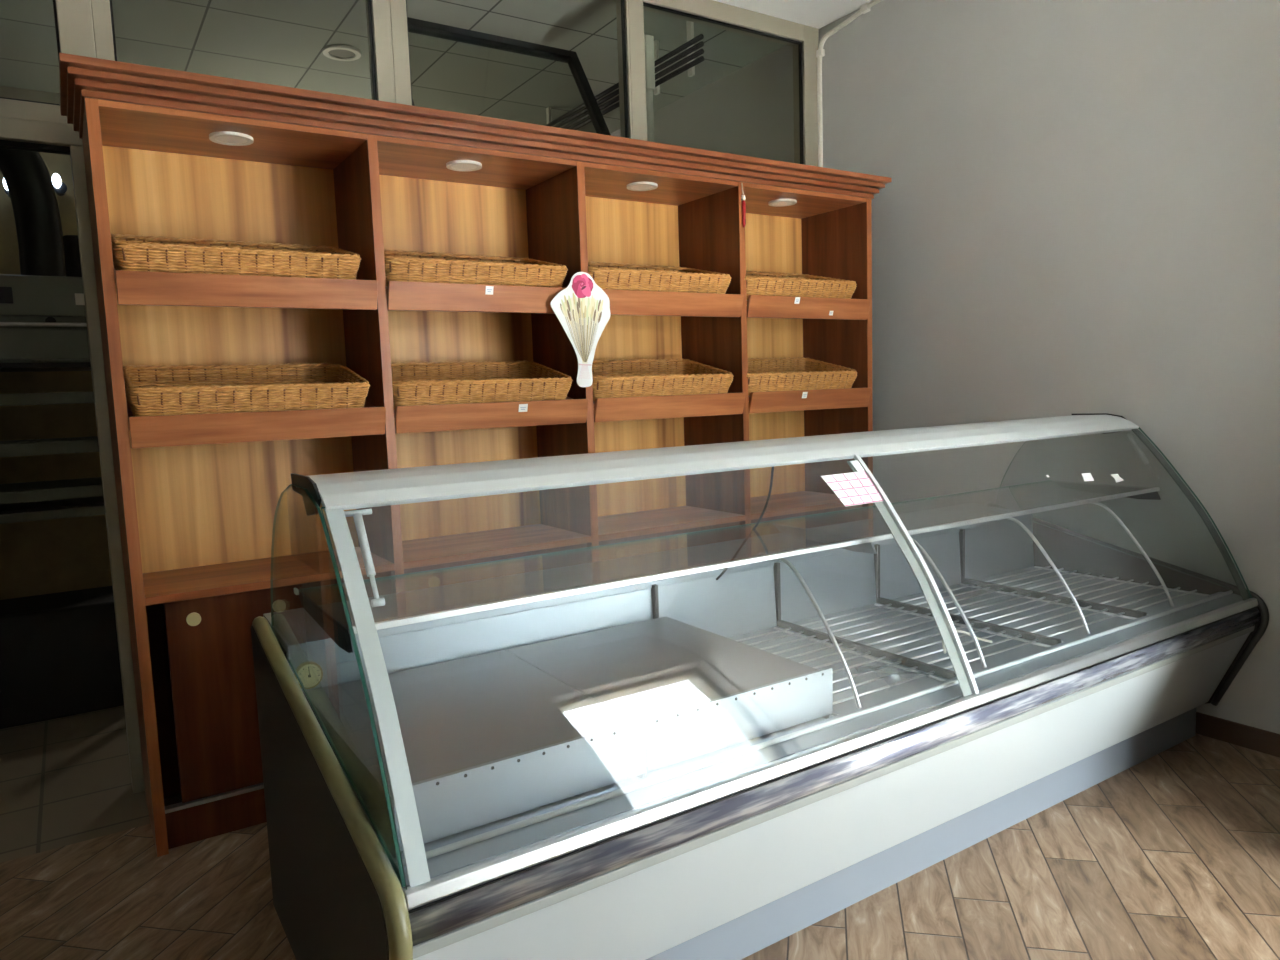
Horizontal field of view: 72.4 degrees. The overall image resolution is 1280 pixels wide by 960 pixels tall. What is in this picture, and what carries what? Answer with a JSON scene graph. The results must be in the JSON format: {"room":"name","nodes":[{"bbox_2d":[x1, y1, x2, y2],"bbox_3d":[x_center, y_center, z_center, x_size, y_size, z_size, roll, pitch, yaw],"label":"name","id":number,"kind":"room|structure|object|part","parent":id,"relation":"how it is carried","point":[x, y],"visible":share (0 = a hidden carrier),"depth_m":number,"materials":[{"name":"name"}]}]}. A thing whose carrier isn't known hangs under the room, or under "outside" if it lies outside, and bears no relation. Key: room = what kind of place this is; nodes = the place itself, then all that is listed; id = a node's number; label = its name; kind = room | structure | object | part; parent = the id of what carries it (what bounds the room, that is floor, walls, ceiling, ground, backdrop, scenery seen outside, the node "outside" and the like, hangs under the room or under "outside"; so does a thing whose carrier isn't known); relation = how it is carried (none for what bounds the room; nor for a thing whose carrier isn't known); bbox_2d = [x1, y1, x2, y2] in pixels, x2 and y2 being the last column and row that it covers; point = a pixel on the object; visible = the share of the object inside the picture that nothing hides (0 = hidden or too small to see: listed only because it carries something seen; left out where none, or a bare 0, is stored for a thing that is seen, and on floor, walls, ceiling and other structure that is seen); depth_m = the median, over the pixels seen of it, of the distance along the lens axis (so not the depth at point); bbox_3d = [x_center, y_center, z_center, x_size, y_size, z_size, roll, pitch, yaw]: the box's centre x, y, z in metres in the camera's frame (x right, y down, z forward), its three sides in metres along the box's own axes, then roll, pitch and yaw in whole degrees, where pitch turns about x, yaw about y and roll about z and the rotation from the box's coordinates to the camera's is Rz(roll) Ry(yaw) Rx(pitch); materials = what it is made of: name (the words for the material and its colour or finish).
{"room":"food shop","nodes":[
{"label":"food shop","id":0,"kind":"room"},
{"bbox_2d":[0,86,59,103],"bbox_3d":[-3.396,-0.694,5.603,6.637,3.360,0.120,-6,7,-33],"label":"wall","id":1,"kind":"structure","parent":0,"point":[5,91],"depth_m":5.23,"materials":[{"name":"paint"}]},
{"bbox_2d":[0,152,111,599],"bbox_3d":[-3.176,-0.392,4.538,1.800,2.850,0.060,-6,7,-33],"label":"wall","id":2,"kind":"structure","parent":0,"point":[41,557],"depth_m":4.57,"materials":[{"name":"stone"}]},
{"bbox_2d":[3,179,9,196],"bbox_3d":[-3.112,-1.448,4.331,0.061,0.117,0.217,-6,7,-33],"label":"wall spotlight","id":3,"kind":"object","parent":2,"relation":"attached to","point":[4,182],"visible":0.21,"depth_m":4.24,"materials":[{"name":"black plastic"}]},
{"bbox_2d":[52,173,66,195],"bbox_3d":[-2.945,-1.495,4.436,0.061,0.117,0.217,-6,7,-33],"label":"wall spotlight","id":4,"kind":"object","parent":2,"relation":"attached to","point":[60,188],"visible":0.97,"depth_m":4.36,"materials":[{"name":"black plastic"}]},
{"bbox_3d":[-2.904,-1.490,4.351,0.038,0.072,0.029,-6,7,-33],"label":"bulb","id":5,"kind":"part","parent":4,"relation":"part of","materials":[{"name":"white glass"}]},
{"bbox_2d":[0,0,871,133],"bbox_3d":[-1.437,-2.156,2.348,6.837,0.100,7.450,-6,7,-33],"label":"ceiling","id":6,"kind":"structure","parent":0,"point":[274,42],"depth_m":4.75,"materials":[{"name":"tile"}]},
{"bbox_2d":[323,45,360,60],"bbox_3d":[-1.642,-2.352,4.816,0.200,0.014,0.200,-6,7,-33],"label":"recessed light","id":7,"kind":"object","parent":6,"relation":"in","point":[335,52],"visible":1,"depth_m":4.81,"materials":[{"name":"white plastic"}]},
{"bbox_2d":[545,21,703,129],"bbox_3d":[-0.396,-2.336,5.545,0.048,0.280,2.630,-6,7,-33],"label":"pipe","id":8,"kind":"object","parent":6,"relation":"hanging from","point":[691,55],"visible":0.63,"depth_m":4.76,"materials":[{"name":"black metal"}]},
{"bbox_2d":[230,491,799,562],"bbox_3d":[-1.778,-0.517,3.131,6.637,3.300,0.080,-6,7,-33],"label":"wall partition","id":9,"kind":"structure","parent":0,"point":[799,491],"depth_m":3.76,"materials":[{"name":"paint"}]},
{"bbox_2d":[0,0,95,124],"bbox_3d":[-2.375,-1.626,2.646,1.200,0.955,0.090,-6,7,-33],"label":"window","id":10,"kind":"structure","parent":9,"relation":"in","point":[73,18],"depth_m":2.91,"materials":[{"name":"beige metal"}]},
{"bbox_2d":[0,117,144,793],"bbox_3d":[-2.321,0.014,2.819,1.200,2.345,0.100,-6,7,-33],"label":"door","id":11,"kind":"structure","parent":9,"relation":"in","point":[16,134],"depth_m":3.03,"materials":[{"name":"beige metal"}]},
{"bbox_2d":[91,0,395,102],"bbox_3d":[-1.445,-1.757,3.245,1.027,0.880,0.090,-6,7,-33],"label":"window","id":12,"kind":"structure","parent":9,"relation":"in","point":[377,11],"depth_m":3.46,"materials":[{"name":"beige metal"}]},
{"bbox_2d":[389,0,632,138],"bbox_3d":[-0.645,-1.862,3.987,1.133,0.880,0.467,-6,7,-33],"label":"window","id":13,"kind":"structure","parent":9,"relation":"in","point":[401,24],"depth_m":4.11,"materials":[{"name":"beige metal"}]},
{"bbox_2d":[628,0,818,166],"bbox_3d":[0.443,-1.949,4.467,1.222,0.880,0.090,-6,7,-33],"label":"window","id":14,"kind":"structure","parent":9,"relation":"in","point":[804,39],"depth_m":4.48,"materials":[{"name":"beige metal"}]},
{"bbox_2d":[0,705,1279,959],"bbox_3d":[-1.298,1.207,2.660,6.637,0.060,7.350,-6,7,-33],"label":"floor","id":15,"kind":"structure","parent":0,"point":[1175,854],"depth_m":2.51,"materials":[{"name":"brown wood"}]},
{"bbox_2d":[0,362,123,728],"bbox_3d":[-2.911,0.287,3.976,1.260,1.600,0.542,-6,7,-33],"label":"rack","id":16,"kind":"object","parent":15,"relation":"on","point":[59,652],"visible":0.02,"depth_m":3.95,"materials":[{"name":"black metal"}]},
{"bbox_2d":[0,274,89,362],"bbox_3d":[-2.938,-0.694,3.863,1.220,0.375,0.584,-6,7,-33],"label":"oven","id":17,"kind":"object","parent":16,"relation":"on","point":[43,318],"visible":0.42,"depth_m":3.79,"materials":[{"name":"grey metal"}]},
{"bbox_2d":[0,148,65,275],"bbox_3d":[-3.159,-1.284,3.838,1.023,0.815,0.180,-6,7,-33],"label":"flue pipe","id":18,"kind":"object","parent":17,"relation":"on","point":[26,175],"visible":0.8,"depth_m":4.01,"materials":[{"name":"black metal"}]},
{"bbox_3d":[-2.805,-0.774,3.647,1.220,0.170,0.022,-6,7,-33],"label":"control panel","id":19,"kind":"part","parent":17,"relation":"part of","materials":[{"name":"black metal"}]},
{"bbox_3d":[-2.795,-0.648,3.632,0.918,0.020,0.037,-6,7,-33],"label":"door handle","id":20,"kind":"part","parent":17,"relation":"part of","materials":[{"name":"silver metal"}]},
{"bbox_3d":[-2.799,-0.570,3.669,1.180,0.130,0.020,-6,7,-33],"label":"door","id":21,"kind":"part","parent":17,"relation":"part of","materials":[{"name":"black metal"}]},
{"bbox_3d":[-2.557,-0.687,3.794,0.040,0.040,0.030,-6,7,-33],"label":"knob","id":22,"kind":"part","parent":17,"relation":"part of","materials":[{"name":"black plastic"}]},
{"bbox_2d":[62,235,81,276],"bbox_3d":[-2.537,-0.999,3.935,0.090,0.190,0.090,-6,7,-33],"label":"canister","id":23,"kind":"object","parent":17,"relation":"on","point":[70,242],"visible":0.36,"depth_m":3.90,"materials":[{"name":"black"}]},
{"bbox_2d":[0,392,93,405],"bbox_3d":[-2.927,-0.354,3.900,1.180,0.050,0.522,-6,7,-33],"label":"tray","id":24,"kind":"object","parent":16,"relation":"on","point":[15,399],"depth_m":3.81,"materials":[{"name":"grey metal"}]},
{"bbox_2d":[0,436,98,456],"bbox_3d":[-2.920,-0.137,3.923,1.180,0.055,0.522,-6,7,-33],"label":"tray","id":25,"kind":"object","parent":16,"relation":"on","point":[32,447],"depth_m":3.85,"materials":[{"name":"grey metal"}]},
{"bbox_2d":[0,477,103,503],"bbox_3d":[-2.913,0.064,3.944,1.180,0.050,0.522,-6,7,-33],"label":"tray","id":26,"kind":"object","parent":16,"relation":"on","point":[83,487],"depth_m":3.92,"materials":[{"name":"grey metal"}]},
{"bbox_2d":[0,496,104,523],"bbox_3d":[-2.910,0.153,3.953,1.180,0.040,0.522,-6,7,-33],"label":"tray","id":27,"kind":"object","parent":16,"relation":"on","point":[86,506],"depth_m":4.12,"materials":[{"name":"grey metal"}]},
{"bbox_2d":[59,53,891,856],"bbox_3d":[-0.298,-0.151,3.639,3.339,2.368,0.542,-6,7,-33],"label":"shelf","id":28,"kind":"object","parent":15,"relation":"on","point":[168,152],"visible":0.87,"depth_m":3.25,"materials":[{"name":"brown wood"}]},
{"bbox_3d":[-1.459,-0.422,3.173,0.768,1.442,0.012,-6,7,-33],"label":"panel","id":29,"kind":"part","parent":28,"relation":"part of","materials":[{"name":"brown wood"}]},
{"bbox_2d":[209,131,253,145],"bbox_3d":[-1.333,-1.113,2.851,0.132,0.010,0.132,-6,7,-33],"label":"recessed light","id":30,"kind":"object","parent":28,"relation":"on","point":[232,138],"depth_m":2.83,"materials":[{"name":"white"}]},
{"bbox_2d":[111,234,360,278],"bbox_3d":[-1.331,-0.727,2.893,0.729,0.185,0.385,-6,7,-33],"label":"wicker basket","id":31,"kind":"object","parent":28,"relation":"on","point":[160,253],"visible":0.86,"depth_m":2.77,"materials":[{"name":"brown wicker"}]},
{"bbox_2d":[123,363,369,416],"bbox_3d":[-1.316,-0.305,2.938,0.729,0.185,0.385,-6,7,-33],"label":"wicker basket","id":32,"kind":"object","parent":28,"relation":"on","point":[161,396],"visible":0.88,"depth_m":2.91,"materials":[{"name":"brown wicker"}]},
{"bbox_3d":[-1.213,-0.595,2.764,0.762,0.095,0.045,-6,7,-33],"label":"price rail","id":33,"kind":"part","parent":28,"relation":"part of","materials":[{"name":"brown wood"}]},
{"bbox_3d":[-1.328,-0.255,2.998,0.766,0.118,0.442,-6,7,-33],"label":"sloping shelf","id":34,"kind":"part","parent":28,"relation":"part of","materials":[{"name":"brown wood"}]},
{"bbox_3d":[-1.199,-0.173,2.809,0.762,0.095,0.045,-6,7,-33],"label":"price rail","id":35,"kind":"part","parent":28,"relation":"part of","materials":[{"name":"brown wood"}]},
{"bbox_3d":[-1.308,0.323,3.056,0.768,0.025,0.452,-6,7,-33],"label":"shelf","id":36,"kind":"part","parent":28,"relation":"part of","materials":[{"name":"brown wood"}]},
{"bbox_3d":[-1.178,0.676,2.958,0.714,0.655,0.020,-6,7,-33],"label":"sliding door","id":37,"kind":"part","parent":28,"relation":"part of","materials":[{"name":"brown wood"}]},
{"bbox_3d":[-0.789,-0.490,3.606,0.768,1.442,0.012,-6,7,-33],"label":"panel","id":38,"kind":"part","parent":28,"relation":"part of","materials":[{"name":"brown wood"}]},
{"bbox_2d":[446,160,481,170],"bbox_3d":[-0.661,-1.181,3.286,0.132,0.010,0.132,-6,7,-33],"label":"recessed light","id":39,"kind":"object","parent":28,"relation":"on","point":[456,165],"depth_m":3.27,"materials":[{"name":"white"}]},
{"bbox_3d":[-0.336,-1.284,3.519,3.339,0.088,0.542,-6,7,-33],"label":"cornice","id":40,"kind":"part","parent":28,"relation":"part of","materials":[{"name":"brown wood"}]},
{"bbox_2d":[384,249,567,287],"bbox_3d":[-0.670,-0.794,3.321,0.729,0.185,0.385,-6,7,-33],"label":"wicker basket","id":41,"kind":"object","parent":28,"relation":"on","point":[418,266],"visible":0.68,"depth_m":3.20,"materials":[{"name":"brown wicker"}]},
{"bbox_3d":[-0.544,-0.663,3.197,0.762,0.095,0.045,-6,7,-33],"label":"price rail","id":42,"kind":"part","parent":28,"relation":"part of","materials":[{"name":"brown wood"}]},
{"bbox_2d":[391,360,572,408],"bbox_3d":[-0.655,-0.372,3.366,0.729,0.185,0.385,-6,7,-33],"label":"wicker basket","id":43,"kind":"object","parent":28,"relation":"on","point":[427,388],"visible":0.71,"depth_m":3.35,"materials":[{"name":"brown wicker"}]},
{"bbox_2d":[485,286,493,294],"bbox_3d":[-0.546,-0.688,3.171,0.030,0.029,0.010,-6,7,-33],"label":"price tag","id":44,"kind":"object","parent":28,"relation":"attached to","point":[489,289],"visible":1,"depth_m":3.17,"materials":[{"name":"white paper"}]},
{"bbox_3d":[-0.530,-0.241,3.242,0.762,0.095,0.045,-6,7,-33],"label":"price rail","id":45,"kind":"part","parent":28,"relation":"part of","materials":[{"name":"brown wood"}]},
{"bbox_3d":[-0.530,0.610,3.378,0.764,0.655,0.020,-6,7,-33],"label":"sliding door","id":46,"kind":"part","parent":28,"relation":"part of","materials":[{"name":"brown wood"}]},
{"bbox_3d":[-0.638,0.255,3.489,0.768,0.025,0.452,-6,7,-33],"label":"shelf","id":47,"kind":"part","parent":28,"relation":"part of","materials":[{"name":"brown wood"}]},
{"bbox_2d":[518,404,527,411],"bbox_3d":[-0.438,-0.270,3.278,0.036,0.029,0.010,-6,7,-33],"label":"price tag","id":48,"kind":"object","parent":28,"relation":"attached to","point":[522,407],"visible":1,"depth_m":3.28,"materials":[{"name":"white paper"}]},
{"bbox_2d":[550,272,609,386],"bbox_3d":[-0.225,-0.579,3.372,0.263,0.440,0.015,-6,7,-33],"label":"bouquet","id":49,"kind":"object","parent":28,"relation":"attached to","point":[582,308],"visible":1,"depth_m":3.37,"materials":[{"name":"white paper"}]},
{"bbox_3d":[-0.120,-0.558,4.039,0.768,1.442,0.012,-6,7,-33],"label":"panel","id":50,"kind":"part","parent":28,"relation":"part of","materials":[{"name":"brown wood"}]},
{"bbox_2d":[627,182,657,190],"bbox_3d":[0.009,-1.249,3.720,0.132,0.010,0.132,-6,7,-33],"label":"recessed light","id":51,"kind":"object","parent":28,"relation":"on","point":[633,186],"depth_m":3.70,"materials":[{"name":"white plastic"}]},
{"bbox_2d":[588,261,730,293],"bbox_3d":[0.005,-0.863,3.758,0.729,0.185,0.385,-6,7,-33],"label":"wicker basket","id":52,"kind":"object","parent":28,"relation":"on","point":[615,276],"visible":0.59,"depth_m":3.65,"materials":[{"name":"brown wicker"}]},
{"bbox_2d":[592,359,733,400],"bbox_3d":[0.020,-0.441,3.803,0.729,0.185,0.385,-6,7,-33],"label":"wicker basket","id":53,"kind":"object","parent":28,"relation":"on","point":[625,382],"visible":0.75,"depth_m":3.77,"materials":[{"name":"brown wicker"}]},
{"bbox_3d":[0.139,0.542,3.811,0.764,0.655,0.020,-6,7,-33],"label":"sliding door","id":54,"kind":"part","parent":28,"relation":"part of","materials":[{"name":"brown wood"}]},
{"bbox_3d":[0.139,-0.308,3.675,0.762,0.095,0.045,-6,7,-33],"label":"price rail","id":55,"kind":"part","parent":28,"relation":"part of","materials":[{"name":"brown wood"}]},
{"bbox_3d":[0.031,0.187,3.922,0.768,0.025,0.452,-6,7,-33],"label":"shelf","id":56,"kind":"part","parent":28,"relation":"part of","materials":[{"name":"brown wood"}]},
{"bbox_3d":[0.125,-0.731,3.631,0.762,0.095,0.045,-6,7,-33],"label":"price rail","id":57,"kind":"part","parent":28,"relation":"part of","materials":[{"name":"brown wood"}]},
{"bbox_2d":[741,185,745,227],"bbox_3d":[0.450,-1.195,3.801,0.020,0.191,0.019,-6,7,-33],"label":"pen","id":58,"kind":"object","parent":28,"relation":"hanging from","point":[743,199],"visible":1,"depth_m":3.80,"materials":[{"name":"red plastic"}]},
{"bbox_3d":[0.549,-0.626,4.472,0.768,1.442,0.012,-6,7,-33],"label":"panel","id":59,"kind":"part","parent":28,"relation":"part of","materials":[{"name":"brown wood"}]},
{"bbox_2d":[768,199,796,206],"bbox_3d":[0.677,-1.317,4.152,0.132,0.010,0.132,-6,7,-33],"label":"recessed light","id":60,"kind":"object","parent":28,"relation":"on","point":[772,202],"depth_m":4.13,"materials":[{"name":"white plastic"}]},
{"bbox_2d":[794,297,799,303],"bbox_3d":[0.718,-0.819,3.987,0.030,0.029,0.010,-6,7,-33],"label":"price tag","id":61,"kind":"object","parent":28,"relation":"attached to","point":[797,299],"visible":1,"depth_m":3.99,"materials":[{"name":"white paper"}]},
{"bbox_3d":[0.700,0.119,4.356,0.768,0.025,0.452,-6,7,-33],"label":"shelf","id":62,"kind":"part","parent":28,"relation":"part of","materials":[{"name":"brown wood"}]},
{"bbox_2d":[744,271,856,299],"bbox_3d":[0.656,-0.929,4.180,0.729,0.185,0.385,-6,7,-33],"label":"wicker basket","id":63,"kind":"object","parent":28,"relation":"on","point":[769,284],"visible":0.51,"depth_m":4.06,"materials":[{"name":"brown wicker"}]},
{"bbox_2d":[746,357,856,395],"bbox_3d":[0.671,-0.507,4.225,0.729,0.185,0.385,-6,7,-33],"label":"wicker basket","id":64,"kind":"object","parent":28,"relation":"on","point":[790,376],"visible":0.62,"depth_m":4.18,"materials":[{"name":"brown wicker"}]},
{"bbox_3d":[0.808,0.475,4.244,0.764,0.655,0.020,-6,7,-33],"label":"sliding door","id":65,"kind":"part","parent":28,"relation":"part of","materials":[{"name":"brown wood"}]},
{"bbox_3d":[0.794,-0.799,4.064,0.762,0.095,0.045,-6,7,-33],"label":"price rail","id":66,"kind":"part","parent":28,"relation":"part of","materials":[{"name":"brown wood"}]},
{"bbox_3d":[0.808,-0.376,4.108,0.762,0.095,0.045,-6,7,-33],"label":"price rail","id":67,"kind":"part","parent":28,"relation":"part of","materials":[{"name":"brown wood"}]},
{"bbox_2d":[251,413,1268,959],"bbox_3d":[0.597,0.477,2.783,3.200,1.240,1.237,-6,7,-33],"label":"display case","id":68,"kind":"object","parent":15,"relation":"on","point":[732,852],"depth_m":2.31,"materials":[{"name":"silver metal"}]},
{"bbox_3d":[-0.711,0.827,1.938,0.038,0.808,1.145,-6,7,-33],"label":"panel","id":69,"kind":"part","parent":68,"relation":"part of","materials":[{"name":"black"}]},
{"bbox_3d":[-0.697,0.337,1.887,0.006,0.639,1.043,-6,7,-33],"label":"glass","id":70,"kind":"part","parent":68,"relation":"part of","materials":[{"name":"teal"}]},
{"bbox_3d":[0.120,0.311,2.034,1.526,0.618,0.423,-6,7,-33],"label":"glass","id":71,"kind":"part","parent":68,"relation":"part of","materials":[{"name":"teal"}]},
{"bbox_2d":[303,650,646,857],"bbox_3d":[-0.413,0.581,2.034,0.545,0.136,0.726,-6,7,-33],"label":"steel tray","id":72,"kind":"object","parent":68,"relation":"on","point":[487,738],"visible":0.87,"depth_m":1.85,"materials":[{"name":"silver metal"}]},
{"bbox_3d":[0.050,0.443,2.777,0.014,0.225,0.020,-6,7,-33],"label":"divider post","id":73,"kind":"part","parent":68,"relation":"part of","materials":[{"name":"grey metal"}]},
{"bbox_2d":[505,617,832,776],"bbox_3d":[0.050,0.534,2.334,0.557,0.136,0.726,-6,7,-33],"label":"steel tray","id":74,"kind":"object","parent":68,"relation":"on","point":[696,691],"visible":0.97,"depth_m":2.16,"materials":[{"name":"silver metal"}]},
{"bbox_2d":[716,466,773,579],"bbox_3d":[0.334,0.106,2.734,0.198,0.415,0.068,0,6,14],"label":"cable","id":75,"kind":"object","parent":68,"relation":"hanging from","point":[772,469],"visible":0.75,"depth_m":2.74,"materials":[{"name":"black plastic"}]},
{"bbox_3d":[0.720,0.166,2.559,3.090,0.013,0.012,-6,7,-33],"label":"shelf trim","id":76,"kind":"part","parent":68,"relation":"part of","materials":[{"name":"silver metal"}]},
{"bbox_3d":[0.480,0.400,3.055,0.014,0.225,0.020,-6,7,-33],"label":"divider post","id":77,"kind":"part","parent":68,"relation":"part of","materials":[{"name":"grey metal"}]},
{"bbox_3d":[0.453,0.393,2.357,0.011,0.356,0.377,-6,7,-33],"label":"support rod","id":78,"kind":"part","parent":68,"relation":"part of","materials":[{"name":"silver metal"}]},
{"bbox_3d":[0.873,0.545,2.378,3.124,0.012,0.012,-6,7,-33],"label":"grille rail","id":79,"kind":"part","parent":68,"relation":"part of","materials":[{"name":"silver metal"}]},
{"bbox_2d":[735,627,944,715],"bbox_3d":[0.484,0.551,2.617,0.460,0.014,0.710,-6,7,-33],"label":"wire rack","id":80,"kind":"object","parent":68,"relation":"on","point":[873,659],"visible":0.53,"depth_m":2.63,"materials":[{"name":"silver metal"}]},
{"bbox_2d":[858,657,927,675],"bbox_3d":[0.693,0.528,2.447,0.206,0.049,0.159,-6,7,-33],"label":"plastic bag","id":81,"kind":"object","parent":80,"relation":"on","point":[878,666],"visible":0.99,"depth_m":2.43,"materials":[{"name":"plastic"}]},
{"bbox_2d":[821,460,883,506],"bbox_3d":[0.595,0.009,2.490,0.178,0.113,0.101,-6,7,-33],"label":"sheet","id":82,"kind":"object","parent":68,"relation":"attached to","point":[853,488],"visible":1,"depth_m":2.48,"materials":[{"name":"white paper"}]},
{"bbox_3d":[0.688,0.526,2.754,0.018,0.022,0.728,-6,7,-33],"label":"cross rail","id":83,"kind":"part","parent":68,"relation":"part of","materials":[{"name":"grey metal"}]},
{"bbox_3d":[0.901,0.357,3.328,0.014,0.225,0.020,-6,7,-33],"label":"divider post","id":84,"kind":"part","parent":68,"relation":"part of","materials":[{"name":"grey metal"}]},
{"bbox_3d":[0.829,1.045,2.528,3.135,0.150,0.015,-6,7,-33],"label":"kick plate","id":85,"kind":"part","parent":68,"relation":"part of","materials":[{"name":"grey metal"}]},
{"bbox_2d":[800,603,1049,668],"bbox_3d":[0.901,0.509,2.887,0.472,0.014,0.710,-6,7,-33],"label":"wire rack","id":86,"kind":"object","parent":68,"relation":"on","point":[1034,642],"visible":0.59,"depth_m":2.89,"materials":[{"name":"silver metal"}]},
{"bbox_2d":[942,630,991,653],"bbox_3d":[0.992,0.495,2.713,0.207,0.040,0.077,-5,7,-27],"label":"wire","id":87,"kind":"object","parent":86,"relation":"on","point":[958,631],"visible":0.61,"depth_m":2.73,"materials":[{"name":"beige"}]},
{"bbox_3d":[0.881,0.350,2.635,0.011,0.356,0.377,-6,7,-33],"label":"support rod","id":88,"kind":"part","parent":68,"relation":"part of","materials":[{"name":"silver metal"}]},
{"bbox_3d":[1.326,0.314,3.603,0.014,0.225,0.020,-6,7,-33],"label":"divider post","id":89,"kind":"part","parent":68,"relation":"part of","materials":[{"name":"grey metal"}]},
{"bbox_3d":[1.109,0.484,3.026,0.018,0.022,0.728,-6,7,-33],"label":"cross rail","id":90,"kind":"part","parent":68,"relation":"part of","materials":[{"name":"grey metal"}]},
{"bbox_2d":[900,583,1136,641],"bbox_3d":[1.324,0.466,3.161,0.476,0.014,0.710,-6,7,-33],"label":"wire rack","id":91,"kind":"object","parent":68,"relation":"on","point":[963,585],"visible":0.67,"depth_m":3.14,"materials":[{"name":"silver metal"}]},
{"bbox_3d":[1.324,0.305,2.922,0.011,0.356,0.377,-6,7,-33],"label":"support rod","id":92,"kind":"part","parent":68,"relation":"part of","materials":[{"name":"silver metal"}]},
{"bbox_3d":[1.534,0.441,3.302,0.018,0.022,0.728,-6,7,-33],"label":"cross rail","id":93,"kind":"part","parent":68,"relation":"part of","materials":[{"name":"grey metal"}]},
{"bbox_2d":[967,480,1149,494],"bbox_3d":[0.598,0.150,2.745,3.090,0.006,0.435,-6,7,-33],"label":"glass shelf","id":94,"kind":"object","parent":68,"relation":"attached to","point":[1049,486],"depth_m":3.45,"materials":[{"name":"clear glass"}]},
{"bbox_2d":[1081,473,1093,481],"bbox_3d":[1.558,-0.010,3.044,0.067,0.028,0.023,-6,7,-33],"label":"sticker","id":95,"kind":"object","parent":68,"relation":"attached to","point":[1086,476],"visible":1,"depth_m":3.04,"materials":[{"name":"white paper"}]},
{"bbox_2d":[984,566,1207,614],"bbox_3d":[1.750,0.423,3.437,0.479,0.014,0.710,-6,7,-33],"label":"wire rack","id":96,"kind":"object","parent":68,"relation":"on","point":[1048,567],"visible":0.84,"depth_m":3.44,"materials":[{"name":"silver metal"}]},
{"bbox_2d":[1111,474,1123,482],"bbox_3d":[1.709,-0.007,3.128,0.056,0.028,0.022,-6,7,-33],"label":"sticker","id":97,"kind":"object","parent":68,"relation":"attached to","point":[1116,477],"visible":1,"depth_m":3.13,"materials":[{"name":"white paper"}]},
{"bbox_3d":[1.917,0.072,3.580,0.006,0.639,1.043,-6,7,-33],"label":"glass","id":98,"kind":"part","parent":68,"relation":"part of","materials":[{"name":"teal"}]},
{"bbox_3d":[1.768,0.260,3.209,0.011,0.356,0.377,-6,7,-33],"label":"support rod","id":99,"kind":"part","parent":68,"relation":"part of","materials":[{"name":"silver metal"}]},
{"bbox_3d":[1.940,0.558,3.654,0.023,0.808,1.145,-6,7,-33],"label":"panel","id":100,"kind":"part","parent":68,"relation":"part of","materials":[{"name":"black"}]},
{"bbox_3d":[1.432,0.178,2.884,1.586,0.618,0.423,-6,7,-33],"label":"glass","id":101,"kind":"part","parent":68,"relation":"part of","materials":[{"name":"teal"}]},
{"bbox_2d":[644,34,654,141],"bbox_3d":[0.093,-0.767,4.918,0.055,3.300,0.050,-6,7,-33],"label":"pipe","id":102,"kind":"object","parent":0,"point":[648,39],"visible":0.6,"depth_m":4.75,"materials":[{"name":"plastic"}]},
{"bbox_2d":[611,0,1279,733],"bbox_3d":[1.444,-0.773,4.353,0.120,3.460,7.450,-6,7,-33],"label":"wall","id":103,"kind":"structure","parent":0,"point":[1079,211],"depth_m":3.64,"materials":[{"name":"grey paint"}]},
{"bbox_2d":[816,0,882,166],"bbox_3d":[1.219,-1.906,4.388,0.035,1.001,0.912,-6,7,-33],"label":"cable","id":104,"kind":"object","parent":103,"relation":"attached to","point":[866,7],"visible":0.91,"depth_m":4.71,"materials":[{"name":"beige plastic"}]},
{"bbox_2d":[1196,712,1279,757],"bbox_3d":[2.209,0.948,3.320,0.012,0.085,4.150,-6,7,-33],"label":"baseboard","id":105,"kind":"structure","parent":103,"relation":"attached to","point":[1260,740],"depth_m":3.27,"materials":[{"name":"brown wood"}]}
]}

